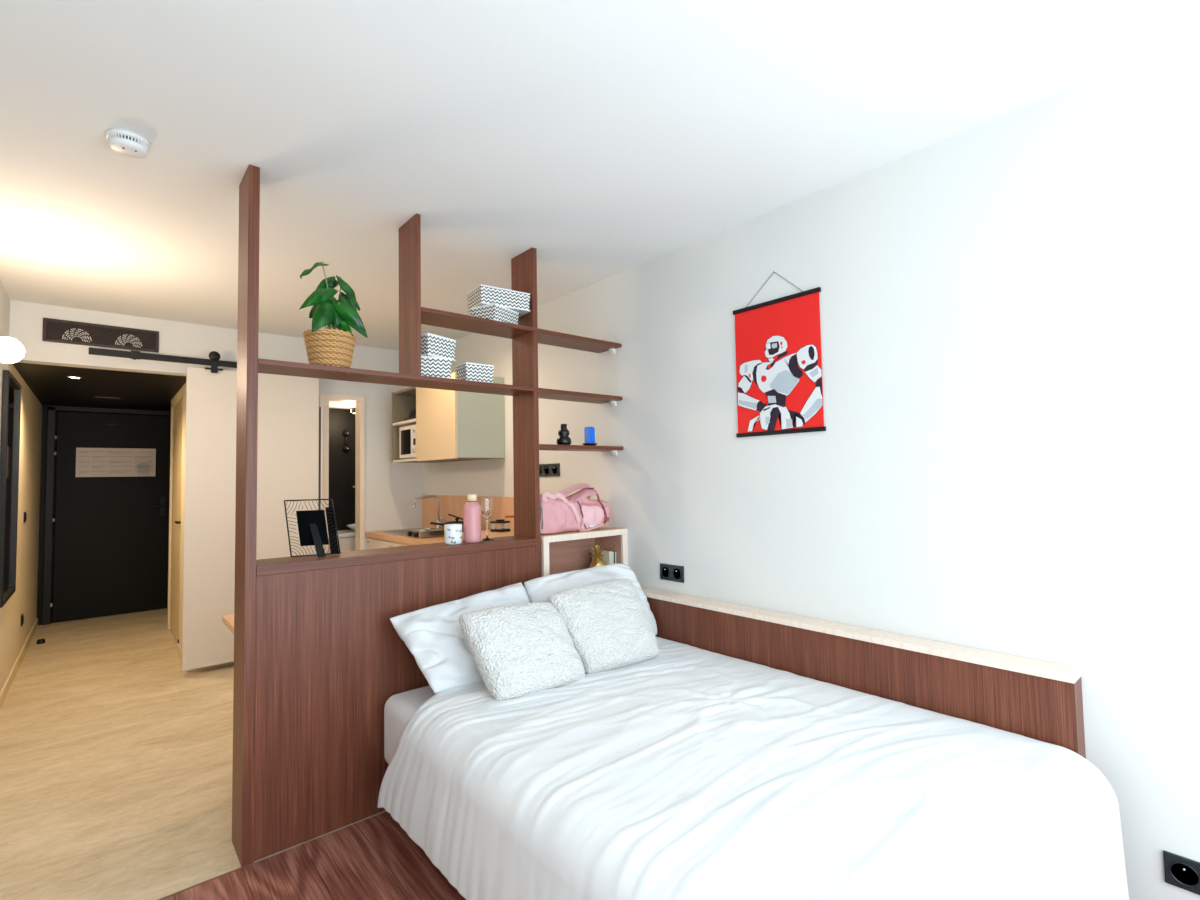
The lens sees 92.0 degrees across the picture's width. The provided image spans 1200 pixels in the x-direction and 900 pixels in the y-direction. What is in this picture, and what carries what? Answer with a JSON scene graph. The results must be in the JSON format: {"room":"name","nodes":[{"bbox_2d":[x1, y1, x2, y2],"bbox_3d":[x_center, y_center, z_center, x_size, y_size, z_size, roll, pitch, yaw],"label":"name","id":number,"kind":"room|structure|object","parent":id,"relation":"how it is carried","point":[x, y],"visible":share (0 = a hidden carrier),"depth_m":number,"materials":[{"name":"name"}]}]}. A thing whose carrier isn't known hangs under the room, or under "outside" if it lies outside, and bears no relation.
{"room":"studio apartment","nodes":[
{"label":"studio apartment","id":0,"kind":"room"},
{"bbox_2d":[0,280,41,691],"bbox_3d":[-2.656,0.237,2.320,0.100,2.500,9.000,1,-4,-41],"label":"wall","id":1,"kind":"structure","parent":0,"point":[13,636],"depth_m":4.48,"materials":[{"name":"white paint"}]},
{"bbox_2d":[0,370,20,607],"bbox_3d":[-3.697,0.237,3.630,0.026,1.380,0.700,1,-4,-41],"label":"wall mirror","id":2,"kind":"object","parent":1,"relation":"attached to","point":[11,388],"visible":1,"depth_m":3.62,"materials":[{"name":"black mirror"}]},
{"bbox_2d":[3,381,17,596],"bbox_3d":[-3.703,0.237,3.625,0.010,1.320,0.640,1,-4,-41],"label":"mirror glass","id":3,"kind":"object","parent":2,"relation":"attached to","point":[11,502],"depth_m":3.73,"materials":[{"name":"black mirror"}]},
{"bbox_2d":[0,337,24,362],"bbox_3d":[-2.736,-0.458,2.638,0.169,0.120,0.120,1,-4,-41],"label":"wall lamp","id":4,"kind":"object","parent":1,"relation":"attached to","point":[12,350],"visible":1,"depth_m":2.63,"materials":[{"name":"white glass"}]},
{"bbox_2d":[0,618,37,708],"bbox_3d":[-2.566,1.447,2.270,0.012,0.075,8.720,1,-4,-41],"label":"baseboard","id":5,"kind":"structure","parent":1,"relation":"attached to","point":[7,685],"depth_m":4.17,"materials":[{"name":"beige paint"}]},
{"bbox_2d":[21,614,23,625],"bbox_3d":[-4.457,1.311,4.473,0.013,0.082,0.082,1,-4,-41],"label":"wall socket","id":6,"kind":"object","parent":1,"relation":"attached to","point":[22,616],"visible":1,"depth_m":4.45,"materials":[{"name":"black plastic"}]},
{"bbox_2d":[23,512,26,522],"bbox_3d":[-4.465,0.522,4.503,0.013,0.082,0.082,1,-4,-41],"label":"light switch","id":7,"kind":"object","parent":1,"relation":"attached to","point":[25,514],"visible":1,"depth_m":4.48,"materials":[{"name":"black plastic"}]},
{"bbox_2d":[12,362,185,410],"bbox_3d":[-4.133,-0.522,5.099,1.259,0.070,2.640,1,-4,-41],"label":"ceiling","id":8,"kind":"structure","parent":0,"point":[50,384],"depth_m":4.70,"materials":[{"name":"black paint"}]},
{"bbox_2d":[67,376,82,378],"bbox_3d":[-3.835,-0.529,4.233,0.088,0.008,0.088,1,-4,-41],"label":"recessed light","id":9,"kind":"object","parent":8,"relation":"in","point":[71,377],"visible":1,"depth_m":4.23,"materials":[{"name":"silver metal"}]},
{"bbox_2d":[37,406,162,624],"bbox_3d":[-5.026,0.607,6.109,1.259,2.200,0.160,1,-4,-41],"label":"wall","id":10,"kind":"structure","parent":0,"point":[44,408],"depth_m":5.66,"materials":[{"name":"black paint"}]},
{"bbox_2d":[42,406,170,624],"bbox_3d":[-4.998,0.635,6.006,1.090,2.135,0.030,1,-4,-41],"label":"trim","id":11,"kind":"structure","parent":10,"relation":"attached to","point":[51,413],"depth_m":5.67,"materials":[{"name":"black wood"}]},
{"bbox_2d":[51,411,170,622],"bbox_3d":[-5.015,0.660,6.010,0.998,2.074,0.109,1,-4,-41],"label":"door","id":12,"kind":"structure","parent":10,"relation":"in","point":[111,534],"depth_m":5.98,"materials":[{"name":"black wood"}]},
{"bbox_2d":[76,448,155,476],"bbox_3d":[-5.025,0.130,6.032,0.637,0.297,0.008,1,-4,-41],"label":"notice","id":13,"kind":"object","parent":12,"relation":"attached to","point":[90,462],"visible":1,"depth_m":6.02,"materials":[{"name":"beige paper"}]},
{"bbox_2d":[167,383,185,647],"bbox_3d":[-3.458,0.560,4.952,0.250,2.130,1.640,1,-4,-41],"label":"wall","id":14,"kind":"structure","parent":0,"point":[181,394],"depth_m":4.65,"materials":[{"name":"beige paint"}]},
{"bbox_2d":[170,399,182,642],"bbox_3d":[-3.687,0.605,5.048,0.071,2.033,0.942,1,-4,-41],"label":"door","id":15,"kind":"structure","parent":14,"relation":"in","point":[178,410],"depth_m":5.07,"materials":[{"name":"beige wood"}]},
{"bbox_2d":[177,643,187,672],"bbox_3d":[-3.134,1.554,4.350,0.012,0.075,0.640,1,-4,-41],"label":"baseboard","id":16,"kind":"structure","parent":14,"relation":"attached to","point":[179,649],"depth_m":4.45,"materials":[{"name":"beige paint"}]},
{"bbox_2d":[9,300,423,671],"bbox_3d":[-2.675,0.338,4.478,2.689,2.500,0.120,1,-4,-41],"label":"wall","id":17,"kind":"structure","parent":0,"point":[391,490],"depth_m":4.54,"materials":[{"name":"white paint"}]},
{"bbox_2d":[42,318,158,352],"bbox_3d":[-3.333,-0.766,3.892,0.592,0.150,0.016,1,-4,-41],"label":"air vent","id":18,"kind":"object","parent":17,"relation":"in","point":[54,330],"visible":1,"depth_m":3.88,"materials":[{"name":"black wood"}]},
{"bbox_2d":[62,329,91,341],"bbox_3d":[-3.429,-0.756,3.802,0.145,0.081,0.006,1,-4,-41],"label":"fan grille","id":19,"kind":"object","parent":18,"relation":"attached to","point":[68,335],"depth_m":3.81,"materials":[{"name":"silver metal"}]},
{"bbox_2d":[115,334,141,346],"bbox_3d":[-3.229,-0.751,3.974,0.145,0.081,0.006,1,-4,-41],"label":"fan grille","id":20,"kind":"object","parent":18,"relation":"attached to","point":[121,340],"depth_m":3.98,"materials":[{"name":"silver metal"}]},
{"bbox_2d":[89,347,236,367],"bbox_3d":[-2.673,-0.624,4.365,1.766,0.056,0.144,1,-4,-41],"label":"sliding rail","id":21,"kind":"object","parent":17,"relation":"attached to","point":[134,355],"visible":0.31,"depth_m":3.97,"materials":[{"name":"black metal"}]},
{"bbox_2d":[182,351,322,670],"bbox_3d":[-2.558,0.413,4.341,0.899,2.243,0.076,1,-4,-41],"label":"door","id":22,"kind":"structure","parent":21,"relation":"hanging from","point":[289,437],"depth_m":4.21,"materials":[{"name":"white laminate"}]},
{"bbox_2d":[195,662,233,670],"bbox_3d":[-2.417,1.550,4.537,1.240,0.075,0.012,1,-4,-41],"label":"baseboard","id":23,"kind":"structure","parent":17,"relation":"attached to","point":[229,663],"depth_m":4.20,"materials":[{"name":"beige paint"}]},
{"bbox_2d":[319,394,364,552],"bbox_3d":[-2.188,0.571,4.875,0.363,2.055,0.132,1,-4,-41],"label":"trim","id":24,"kind":"structure","parent":17,"relation":"attached to","point":[324,399],"depth_m":4.94,"materials":[{"name":"beige paint"}]},
{"bbox_2d":[0,608,462,899],"bbox_3d":[-1.476,1.544,3.321,3.239,0.060,9.100,1,-4,-41],"label":"floor","id":25,"kind":"structure","parent":0,"point":[116,759],"depth_m":2.49,"materials":[{"name":"beige wood"}]},
{"bbox_2d":[36,639,44,643],"bbox_3d":[-4.769,1.630,4.945,0.056,0.040,0.056,1,-4,-41],"label":"door stop","id":26,"kind":"object","parent":25,"relation":"on","point":[39,641],"visible":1,"depth_m":4.93,"materials":[{"name":"black plastic"}]},
{"bbox_2d":[158,867,241,899],"bbox_3d":[-1.560,1.440,1.735,0.839,0.001,0.008,1,-4,-41],"label":"trim","id":27,"kind":"structure","parent":25,"relation":"on","point":[240,867],"depth_m":1.93,"materials":[{"name":"brown wood"}]},
{"bbox_2d":[222,614,233,634],"bbox_3d":[-1.176,1.107,2.692,0.920,0.742,0.485,1,-4,-41],"label":"desk","id":28,"kind":"object","parent":25,"relation":"on","point":[228,620],"visible":0.06,"depth_m":2.51,"materials":[{"name":"brown wood"}]},
{"bbox_2d":[366,537,390,548],"bbox_3d":[-1.633,1.161,4.894,0.535,0.858,0.527,1,-4,-41],"label":"base unit","id":29,"kind":"object","parent":25,"relation":"on","point":[371,543],"visible":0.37,"depth_m":4.79,"materials":[{"name":"beige laminate"}]},
{"bbox_2d":[390,542,408,546],"bbox_3d":[-1.291,1.136,4.497,0.535,0.858,0.518,1,-4,-41],"label":"base unit","id":30,"kind":"object","parent":25,"relation":"on","point":[393,544],"visible":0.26,"depth_m":4.46,"materials":[{"name":"beige laminate"}]},
{"bbox_2d":[384,685,465,899],"bbox_3d":[0.256,1.184,1.980,1.270,0.470,2.018,1,-4,-41],"label":"bed","id":31,"kind":"object","parent":25,"relation":"on","point":[399,708],"visible":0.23,"depth_m":2.25,"materials":[{"name":"white fabric"}]},
{"bbox_2d":[378,636,1128,899],"bbox_3d":[0.310,1.085,1.851,1.354,0.442,1.891,1,-4,-41],"label":"duvet","id":32,"kind":"object","parent":31,"relation":"on","point":[683,772],"visible":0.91,"depth_m":1.51,"materials":[{"name":"white fabric"}]},
{"bbox_2d":[390,582,529,692],"bbox_3d":[-0.514,0.771,2.393,0.624,0.349,0.272,1,-3,-38],"label":"bed pillow","id":33,"kind":"object","parent":32,"relation":"on","point":[434,636],"visible":0.58,"depth_m":2.27,"materials":[{"name":"white fabric"}]},
{"bbox_2d":[459,602,584,700],"bbox_3d":[-0.297,0.767,2.243,0.436,0.322,0.279,1,-4,-41],"label":"throw cushion","id":34,"kind":"object","parent":32,"relation":"on","point":[517,650],"visible":0.99,"depth_m":2.17,"materials":[{"name":"white fabric"}]},
{"bbox_2d":[524,564,656,634],"bbox_3d":[-0.032,0.759,2.789,0.644,0.363,0.301,1,-4,-41],"label":"bed pillow","id":35,"kind":"object","parent":32,"relation":"on","point":[539,589],"visible":0.26,"depth_m":2.79,"materials":[{"name":"white fabric"}]},
{"bbox_2d":[548,579,658,673],"bbox_3d":[0.033,0.761,2.532,0.471,0.334,0.298,1,-4,-41],"label":"throw cushion","id":36,"kind":"object","parent":32,"relation":"on","point":[609,626],"visible":0.95,"depth_m":2.45,"materials":[{"name":"white fabric"}]},
{"bbox_2d":[232,164,622,866],"bbox_3d":[-0.631,0.220,2.748,1.850,2.500,0.210,1,-4,-41],"label":"divider","id":37,"kind":"object","parent":25,"relation":"on","point":[319,654],"visible":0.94,"depth_m":2.25,"materials":[{"name":"brown wood"}]},
{"bbox_2d":[284,499,340,557],"bbox_3d":[-1.161,0.314,2.351,0.188,0.227,0.154,1,-4,-41],"label":"picture frame","id":38,"kind":"object","parent":37,"relation":"on","point":[312,528],"visible":1,"depth_m":2.36,"materials":[{"name":"black metal"}]},
{"bbox_2d":[299,262,367,367],"bbox_3d":[-1.115,-0.549,2.374,0.200,0.450,0.254,-4,-4,43],"label":"potted plant","id":39,"kind":"object","parent":37,"relation":"on","point":[328,347],"visible":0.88,"depth_m":2.33,"materials":[{"name":"green plant"}]},
{"bbox_2d":[421,356,451,378],"bbox_3d":[-0.776,-0.367,2.656,0.167,0.098,0.127,0,-3,-26],"label":"storage box","id":40,"kind":"object","parent":37,"relation":"on","point":[430,366],"visible":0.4,"depth_m":2.61,"materials":[{"name":"cardboard"}]},
{"bbox_2d":[421,333,455,361],"bbox_3d":[-0.776,-0.464,2.669,0.137,0.098,0.172,-3,-3,31],"label":"storage box","id":41,"kind":"object","parent":40,"relation":"on","point":[432,345],"visible":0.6,"depth_m":2.61,"materials":[{"name":"cardboard"}]},
{"bbox_2d":[258,358,622,403],"bbox_3d":[-0.624,-0.304,2.782,1.814,0.020,0.202,1,-4,-41],"label":"shelf","id":42,"kind":"object","parent":37,"relation":"attached to","point":[413,379],"depth_m":2.58,"materials":[{"name":"brown wood"}]},
{"bbox_2d":[444,524,461,544],"bbox_3d":[-0.684,0.391,2.697,0.086,0.090,0.098,1,-4,-41],"label":"mug","id":43,"kind":"object","parent":37,"relation":"on","point":[452,532],"visible":1,"depth_m":2.66,"materials":[{"name":"white ceramic"}]},
{"bbox_2d":[463,494,480,542],"bbox_3d":[-0.608,0.324,2.758,0.082,0.228,0.082,1,-4,-41],"label":"water bottle","id":44,"kind":"object","parent":37,"relation":"on","point":[472,509],"visible":1,"depth_m":2.73,"materials":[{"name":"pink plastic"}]},
{"bbox_2d":[455,362,493,382],"bbox_3d":[-0.602,-0.360,2.786,0.147,0.090,0.112,1,-3,-39],"label":"storage box","id":45,"kind":"object","parent":37,"relation":"on","point":[465,371],"visible":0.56,"depth_m":2.74,"materials":[{"name":"cardboard"}]},
{"bbox_2d":[481,498,493,540],"bbox_3d":[-0.554,0.338,2.843,0.068,0.205,0.068,1,-4,-41],"label":"champagne flute","id":46,"kind":"object","parent":37,"relation":"on","point":[486,503],"visible":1,"depth_m":2.83,"materials":[{"name":"clear glass"}]},
{"bbox_2d":[470,303,518,324],"bbox_3d":[-0.523,-0.656,2.892,0.152,0.082,0.192,-3,-3,29],"label":"storage box","id":47,"kind":"object","parent":37,"relation":"on","point":[494,311],"visible":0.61,"depth_m":2.82,"materials":[{"name":"cardboard"}]},
{"bbox_2d":[467,284,530,316],"bbox_3d":[-0.509,-0.741,2.916,0.267,0.090,0.172,1,-3,-35],"label":"storage box","id":48,"kind":"object","parent":47,"relation":"on","point":[517,301],"visible":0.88,"depth_m":2.85,"materials":[{"name":"cardboard"}]},
{"bbox_2d":[421,307,621,352],"bbox_3d":[-0.395,-0.602,2.998,1.194,0.020,0.202,1,-4,-41],"label":"shelf","id":49,"kind":"object","parent":37,"relation":"attached to","point":[433,317],"depth_m":2.92,"materials":[{"name":"brown wood"}]},
{"bbox_2d":[556,424,570,444],"bbox_3d":[-0.192,-0.081,3.069,0.080,0.112,0.080,1,-4,-41],"label":"vase","id":50,"kind":"object","parent":37,"relation":"on","point":[563,439],"visible":0.93,"depth_m":3.04,"materials":[{"name":"black ceramic"}]},
{"bbox_2d":[539,444,622,451],"bbox_3d":[-0.151,-0.011,3.172,0.578,0.020,0.200,1,-4,-41],"label":"shelf","id":51,"kind":"object","parent":37,"relation":"attached to","point":[551,447],"depth_m":3.11,"materials":[{"name":"brown wood"}]},
{"bbox_2d":[583,427,597,445],"bbox_3d":[-0.057,-0.074,3.185,0.086,0.104,0.086,1,-4,-41],"label":"candle","id":52,"kind":"object","parent":37,"relation":"on","point":[589,432],"visible":0.87,"depth_m":3.17,"materials":[{"name":"blue wax"}]},
{"bbox_2d":[462,528,513,540],"bbox_3d":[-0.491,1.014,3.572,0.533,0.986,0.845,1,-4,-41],"label":"countertop","id":53,"kind":"structure","parent":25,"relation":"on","point":[483,532],"depth_m":3.61,"materials":[{"name":"beige laminate"}]},
{"bbox_2d":[490,519,509,531],"bbox_3d":[-0.654,0.495,3.804,0.100,0.077,0.084,-3,-3,32],"label":"glass jar","id":54,"kind":"object","parent":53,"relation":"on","point":[499,525],"visible":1,"depth_m":3.77,"materials":[{"name":"clear glass"}]},
{"bbox_2d":[540,526,627,576],"bbox_3d":[-0.139,0.960,3.136,0.572,1.040,0.260,1,-4,-41],"label":"shelf unit","id":55,"kind":"object","parent":25,"relation":"on","point":[561,552],"visible":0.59,"depth_m":3.23,"materials":[{"name":"beige wood"}]},
{"bbox_2d":[540,484,609,533],"bbox_3d":[-0.154,0.317,3.165,0.490,0.260,0.214,1,-4,-41],"label":"duffel bag","id":56,"kind":"object","parent":55,"relation":"on","point":[574,512],"visible":0.95,"depth_m":3.09,"materials":[{"name":"pink fabric"}]},
{"bbox_2d":[589,544,605,567],"bbox_3d":[-0.012,0.610,3.227,0.101,0.164,0.101,0,-3,-18],"label":"ornament","id":57,"kind":"object","parent":55,"relation":"on","point":[597,561],"visible":0.75,"depth_m":3.21,"materials":[{"name":"gold metal"}]},
{"bbox_2d":[592,549,611,564],"bbox_3d":[0.011,0.632,3.284,0.021,0.125,0.152,1,-4,-41],"label":"book","id":58,"kind":"object","parent":55,"relation":"in","point":[607,559],"visible":0.43,"depth_m":3.24,"materials":[{"name":"beige paper"}]},
{"bbox_2d":[641,586,1085,758],"bbox_3d":[0.769,1.065,2.435,0.104,0.732,1.973,1,-4,-41],"label":"panel","id":59,"kind":"object","parent":25,"relation":"on","point":[1039,700],"visible":0.42,"depth_m":2.05,"materials":[{"name":"brown wood"}]},
{"bbox_3d":[-0.952,1.112,4.104,0.535,0.858,0.518,1,-4,-41],"label":"base unit","id":60,"kind":"object","parent":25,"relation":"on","visible":0},
{"bbox_2d":[365,528,443,544],"bbox_3d":[-1.290,0.685,4.519,0.524,0.040,1.589,1,-4,-41],"label":"countertop","id":61,"kind":"structure","parent":60,"relation":"on","point":[408,540],"depth_m":4.38,"materials":[{"name":"brown wood"}]},
{"bbox_2d":[377,528,420,535],"bbox_3d":[-1.565,0.757,4.840,0.380,0.152,0.600,1,-4,-41],"label":"sink","id":62,"kind":"object","parent":61,"relation":"in","point":[402,532],"visible":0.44,"depth_m":5.01,"materials":[{"name":"silver metal"}]},
{"bbox_2d":[384,529,407,533],"bbox_3d":[-1.591,0.761,4.870,0.340,0.150,0.474,1,-4,-41],"label":"basin","id":63,"kind":"object","parent":62,"relation":"in","point":[401,531],"depth_m":5.03,"materials":[{"name":"silver metal"}]},
{"bbox_2d":[406,527,443,537],"bbox_3d":[-1.344,0.629,4.447,0.242,0.056,0.255,1,-4,-41],"label":"cooktop","id":64,"kind":"object","parent":61,"relation":"in","point":[423,532],"visible":0.99,"depth_m":4.37,"materials":[{"name":"silver metal"}]},
{"bbox_2d":[413,495,442,528],"bbox_3d":[-1.456,0.532,4.889,0.242,0.298,0.084,0,-3,-22],"label":"tap","id":65,"kind":"object","parent":61,"relation":"on","point":[439,520],"visible":0.79,"depth_m":4.92,"materials":[{"name":"silver metal"}]},
{"bbox_2d":[430,518,462,531],"bbox_3d":[-1.095,0.578,4.312,0.287,0.146,0.192,-3,-3,35],"label":"saucepan","id":66,"kind":"object","parent":61,"relation":"on","point":[456,519],"visible":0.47,"depth_m":4.26,"materials":[{"name":"black metal"}]},
{"bbox_2d":[303,328,356,367],"bbox_3d":[-1.105,-0.400,2.375,0.201,0.151,0.201,1,-4,-41],"label":"basket","id":67,"kind":"object","parent":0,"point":[328,347],"depth_m":2.30,"materials":[{"name":"brown wicker"}]},
{"bbox_2d":[329,408,354,530],"bbox_3d":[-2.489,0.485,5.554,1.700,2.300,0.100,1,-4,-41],"label":"door","id":68,"kind":"structure","parent":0,"point":[341,464],"depth_m":5.53,"materials":[{"name":"black paint"}]},
{"bbox_2d":[328,524,354,552],"bbox_3d":[-2.167,1.062,5.448,0.870,0.727,0.386,1,-4,-41],"label":"bathroom vanity","id":69,"kind":"object","parent":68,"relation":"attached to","point":[346,537],"visible":0.09,"depth_m":5.16,"materials":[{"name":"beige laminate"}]},
{"bbox_2d":[328,524,354,537],"bbox_3d":[-2.172,0.742,5.463,0.870,0.087,0.386,1,-4,-41],"label":"basin","id":70,"kind":"object","parent":69,"relation":"in","point":[341,533],"depth_m":5.21,"materials":[{"name":"white ceramic"}]},
{"bbox_2d":[342,430,349,451],"bbox_3d":[-2.422,-0.085,5.544,0.068,0.213,0.056,1,-4,-41],"label":"shower mixer","id":71,"kind":"object","parent":68,"relation":"attached to","point":[345,433],"visible":1,"depth_m":5.54,"materials":[{"name":"black metal"}]},
{"bbox_2d":[329,401,354,408],"bbox_3d":[-2.300,-0.445,5.319,1.750,0.070,0.590,1,-4,-41],"label":"ceiling","id":72,"kind":"structure","parent":0,"point":[332,404],"depth_m":5.31,"materials":[{"name":"white paint"}]},
{"bbox_2d":[0,0,1199,350],"bbox_3d":[-0.713,-1.094,2.234,2.889,0.080,6.210,1,-4,-41],"label":"ceiling","id":73,"kind":"structure","parent":0,"point":[605,139],"depth_m":1.89,"materials":[{"name":"white paint"}]},
{"bbox_2d":[105,128,149,157],"bbox_3d":[-1.592,-1.027,1.955,0.116,0.048,0.116,1,-4,-41],"label":"smoke detector","id":74,"kind":"object","parent":73,"relation":"attached to","point":[124,142],"visible":1,"depth_m":1.93,"materials":[{"name":"white plastic"}]},
{"bbox_2d":[423,35,1199,899],"bbox_3d":[0.374,0.217,3.075,0.100,2.500,6.190,1,-4,-41],"label":"wall","id":75,"kind":"structure","parent":0,"point":[1006,460],"depth_m":1.96,"materials":[{"name":"white paint"}]},
{"bbox_2d":[392,372,504,462],"bbox_3d":[-1.226,-0.211,4.565,0.396,0.598,1.150,1,-4,-41],"label":"upper cabinet","id":76,"kind":"object","parent":75,"relation":"attached to","point":[451,426],"visible":0.82,"depth_m":4.20,"materials":[{"name":"grey wood"}]},
{"bbox_2d":[393,418,415,425],"bbox_3d":[-1.441,-0.221,4.800,0.377,0.022,0.478,1,-4,-41],"label":"niche shelf","id":77,"kind":"object","parent":76,"relation":"attached to","point":[412,421],"depth_m":4.75,"materials":[{"name":"beige laminate"}]},
{"bbox_2d":[399,424,415,458],"bbox_3d":[-1.415,-0.059,4.742,0.349,0.271,0.350,1,-4,-41],"label":"microwave","id":78,"kind":"object","parent":76,"relation":"in","point":[407,434],"visible":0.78,"depth_m":4.64,"materials":[{"name":"white metal"}]},
{"bbox_2d":[404,408,415,420],"bbox_3d":[-1.512,-0.294,4.745,0.152,0.121,0.240,1,-4,-41],"label":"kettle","id":79,"kind":"object","parent":76,"relation":"on","point":[412,415],"visible":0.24,"depth_m":4.65,"materials":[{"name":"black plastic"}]},
{"bbox_2d":[422,495,513,530],"bbox_3d":[-1.051,0.517,4.636,0.013,0.298,1.739,1,-4,-41],"label":"backsplash","id":80,"kind":"structure","parent":75,"relation":"attached to","point":[448,504],"depth_m":4.79,"materials":[{"name":"brown wood"}]},
{"bbox_2d":[539,463,559,476],"bbox_3d":[-0.326,0.132,3.803,0.016,0.084,0.225,1,-4,-41],"label":"wall socket","id":81,"kind":"object","parent":75,"relation":"attached to","point":[545,470],"visible":0.81,"depth_m":3.80,"materials":[{"name":"black plastic"}]},
{"bbox_2d":[660,563,683,582],"bbox_3d":[0.367,0.633,2.984,0.016,0.082,0.160,1,-4,-41],"label":"wall socket","id":82,"kind":"object","parent":75,"relation":"attached to","point":[669,572],"visible":1,"depth_m":2.98,"materials":[{"name":"grey plastic"}]},
{"bbox_2d":[733,271,825,437],"bbox_3d":[0.771,-0.429,2.543,0.014,0.723,0.433,1,-4,-41],"label":"poster","id":83,"kind":"object","parent":75,"relation":"attached to","point":[778,341],"visible":1,"depth_m":2.52,"materials":[{"name":"red paper"}]},
{"bbox_2d":[737,335,822,431],"bbox_3d":[0.773,-0.294,2.534,0.002,0.421,0.416,1,-4,-41],"label":"artwork","id":84,"kind":"object","parent":83,"relation":"on","point":[780,385],"depth_m":2.52,"materials":[{"name":"red paper"}]},
{"bbox_2d":[1163,850,1199,894],"bbox_3d":[1.603,1.142,1.534,0.016,0.084,0.161,1,-4,-41],"label":"wall socket","id":85,"kind":"object","parent":75,"relation":"attached to","point":[1182,872],"visible":1,"depth_m":1.57,"materials":[{"name":"grey plastic"}]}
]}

